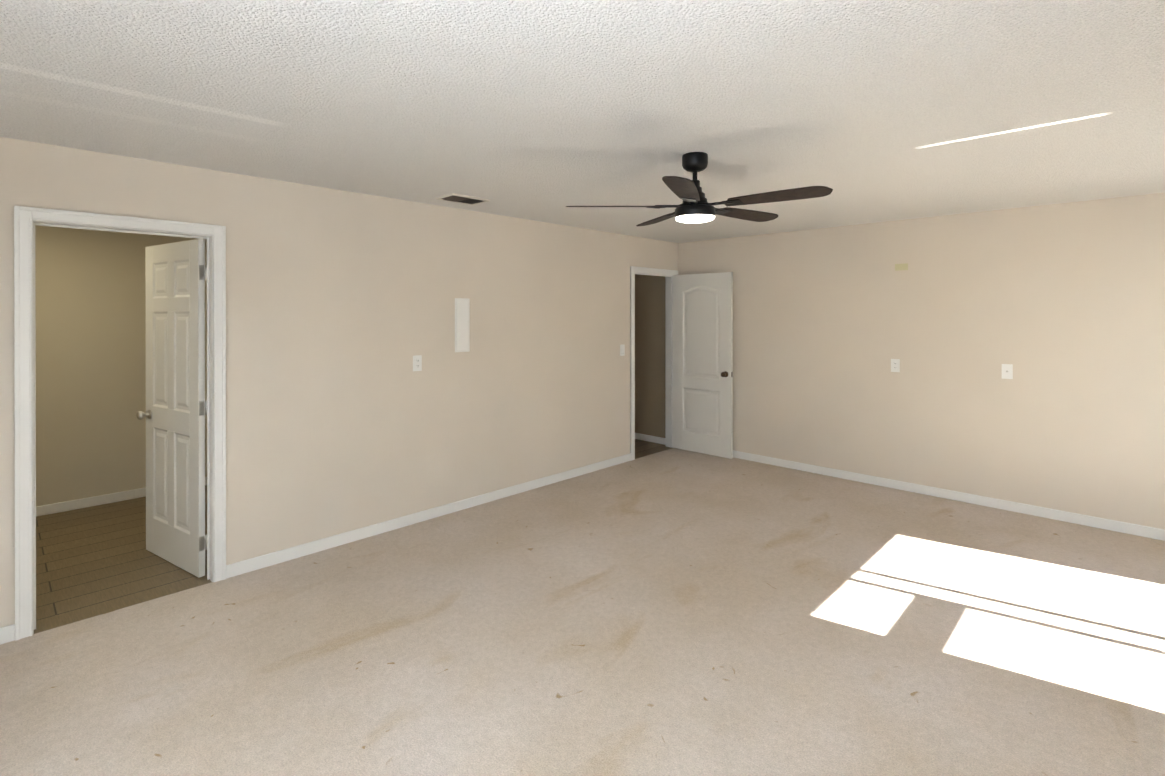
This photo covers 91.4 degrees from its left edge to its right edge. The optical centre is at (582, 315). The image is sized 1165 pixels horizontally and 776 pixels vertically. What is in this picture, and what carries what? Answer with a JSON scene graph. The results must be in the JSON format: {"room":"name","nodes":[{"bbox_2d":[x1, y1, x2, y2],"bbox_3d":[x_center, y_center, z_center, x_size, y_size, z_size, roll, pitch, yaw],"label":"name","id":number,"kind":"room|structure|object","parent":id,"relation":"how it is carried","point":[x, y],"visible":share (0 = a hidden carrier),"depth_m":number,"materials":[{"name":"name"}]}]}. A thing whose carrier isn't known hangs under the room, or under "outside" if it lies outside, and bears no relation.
{"room":"empty bedroom","nodes":[
{"label":"empty bedroom","id":0,"kind":"room"},
{"bbox_2d":[35,225,206,506],"bbox_3d":[-4.259,0.361,4.567,0.120,2.440,2.740,0,0,44],"label":"wall","id":1,"kind":"structure","parent":0,"point":[90,297],"depth_m":4.68,"materials":[{"name":"paint"}]},
{"bbox_2d":[36,477,206,516],"bbox_3d":[-4.209,1.536,4.521,0.017,0.078,2.500,0,0,44],"label":"baseboard","id":2,"kind":"structure","parent":1,"relation":"attached to","point":[85,502],"depth_m":4.67,"materials":[{"name":"white wood"}]},
{"bbox_2d":[34,485,211,633],"bbox_3d":[-3.396,1.579,3.735,2.280,0.006,2.500,0,0,44],"label":"floor","id":3,"kind":"structure","parent":0,"point":[93,561],"depth_m":3.57,"materials":[{"name":"brown wood"}]},
{"bbox_2d":[0,137,677,627],"bbox_3d":[-1.445,0.361,4.198,0.120,2.440,7.320,0,0,44],"label":"wall","id":4,"kind":"structure","parent":0,"point":[342,415],"depth_m":4.04,"materials":[{"name":"paint"}]},
{"bbox_2d":[14,206,225,640],"bbox_3d":[-2.487,0.550,3.119,0.120,2.068,0.796,0,0,44],"label":"door frame","id":5,"kind":"structure","parent":4,"relation":"in","point":[210,505],"depth_m":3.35,"materials":[{"name":"white wood"}]},
{"bbox_2d":[136,239,206,576],"bbox_3d":[-2.602,0.555,3.623,0.765,2.030,0.179,0,0,33],"label":"closet door","id":6,"kind":"structure","parent":4,"relation":"in","point":[176,401],"depth_m":3.58,"materials":[{"name":"white wood"}]},
{"bbox_2d":[0,453,630,644],"bbox_3d":[-1.669,1.531,3.873,0.013,0.078,6.299,0,0,44],"label":"baseboard","id":7,"kind":"structure","parent":4,"relation":"attached to","point":[7,634],"depth_m":4.13,"materials":[{"name":"white wood"}]},
{"bbox_2d":[413,355,421,370],"bbox_3d":[-1.250,0.361,4.307,0.008,0.118,0.072,0,0,44],"label":"outlet","id":8,"kind":"object","parent":4,"relation":"attached to","point":[417,362],"visible":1,"depth_m":4.31,"materials":[{"name":"white plastic"}]},
{"bbox_2d":[455,298,469,351],"bbox_3d":[-0.968,0.078,4.593,0.016,0.434,0.140,0,0,44],"label":"panel","id":9,"kind":"object","parent":4,"relation":"attached to","point":[462,324],"visible":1,"depth_m":4.58,"materials":[{"name":"white"}]},
{"bbox_2d":[620,344,624,355],"bbox_3d":[0.426,0.368,6.040,0.013,0.118,0.072,0,0,44],"label":"light switch","id":10,"kind":"object","parent":4,"relation":"attached to","point":[622,350],"visible":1,"depth_m":6.04,"materials":[{"name":"white plastic"}]},
{"bbox_2d":[630,266,677,460],"bbox_3d":[0.782,0.521,6.503,0.154,2.111,0.892,0,0,44],"label":"door frame","id":11,"kind":"structure","parent":4,"relation":"in","point":[669,360],"depth_m":6.75,"materials":[{"name":"white wood"}]},
{"bbox_2d":[673,272,732,458],"bbox_3d":[1.349,0.542,6.451,0.766,2.030,0.179,0,0,44],"label":"hall door","id":12,"kind":"structure","parent":4,"relation":"in","point":[703,363],"depth_m":6.41,"materials":[{"name":"white wood"}]},
{"bbox_2d":[0,448,1164,775],"bbox_3d":[0.546,1.579,2.361,5.300,0.012,7.200,0,0,44],"label":"floor carpet","id":13,"kind":"object","parent":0,"point":[674,612],"visible":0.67,"depth_m":2.67,"materials":[{"name":"beige carpet"}]},
{"bbox_2d":[0,0,1164,242],"bbox_3d":[-0.274,-0.931,3.148,7.820,0.150,7.440,0,0,44],"label":"ceiling","id":14,"kind":"structure","parent":0,"point":[864,110],"depth_m":2.24,"materials":[{"name":"white paint"}]},
{"bbox_2d":[435,193,489,204],"bbox_3d":[-0.879,-0.851,4.177,0.225,0.015,0.325,0,0,44],"label":"ceiling vent","id":15,"kind":"object","parent":14,"relation":"in","point":[460,198],"visible":1,"depth_m":4.15,"materials":[{"name":"grey metal"}]},
{"bbox_2d":[566,152,832,225],"bbox_3d":[0.647,-0.679,3.035,1.296,0.354,1.302,0,0,44],"label":"ceiling fan","id":16,"kind":"object","parent":14,"relation":"hanging from","point":[695,206],"visible":1,"depth_m":2.95,"materials":[{"name":"black metal"}]},
{"bbox_2d":[635,193,1164,528],"bbox_3d":[2.659,0.359,5.395,6.720,2.440,0.135,0,0,44],"label":"wall","id":17,"kind":"structure","parent":0,"point":[1060,307],"depth_m":4.80,"materials":[{"name":"paint"}]},
{"bbox_2d":[635,433,664,444],"bbox_3d":[0.636,1.530,7.269,1.150,0.078,0.013,0,0,44],"label":"baseboard","id":18,"kind":"structure","parent":17,"relation":"attached to","point":[649,438],"depth_m":7.06,"materials":[{"name":"white wood"}]},
{"bbox_2d":[891,359,899,371],"bbox_3d":[2.832,0.452,5.149,0.072,0.118,0.008,0,0,44],"label":"outlet","id":19,"kind":"object","parent":17,"relation":"attached to","point":[895,365],"visible":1,"depth_m":5.14,"materials":[{"name":"white plastic"}]},
{"bbox_2d":[895,263,907,270],"bbox_3d":[2.867,-0.436,5.113,0.105,0.060,0.008,0,0,44],"label":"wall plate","id":20,"kind":"object","parent":17,"relation":"attached to","point":[904,266],"visible":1,"depth_m":5.11,"materials":[{"name":"beige plastic"}]},
{"bbox_2d":[733,450,1164,540],"bbox_3d":[3.042,1.529,4.945,5.300,0.078,0.013,0,0,44],"label":"baseboard","id":21,"kind":"structure","parent":17,"relation":"attached to","point":[1114,525],"depth_m":4.73,"materials":[{"name":"white wood"}]},
{"bbox_3d":[-0.274,1.659,3.153,7.820,0.149,7.440,0,0,44],"label":"floor","id":22,"kind":"structure","parent":0,"visible":0},
{"bbox_2d":[635,439,670,458],"bbox_3d":[0.152,1.573,6.703,1.300,0.006,1.500,0,0,44],"label":"floor","id":23,"kind":"structure","parent":22,"relation":"on","point":[643,448],"depth_m":6.72,"materials":[{"name":"brown wood"}]}
]}

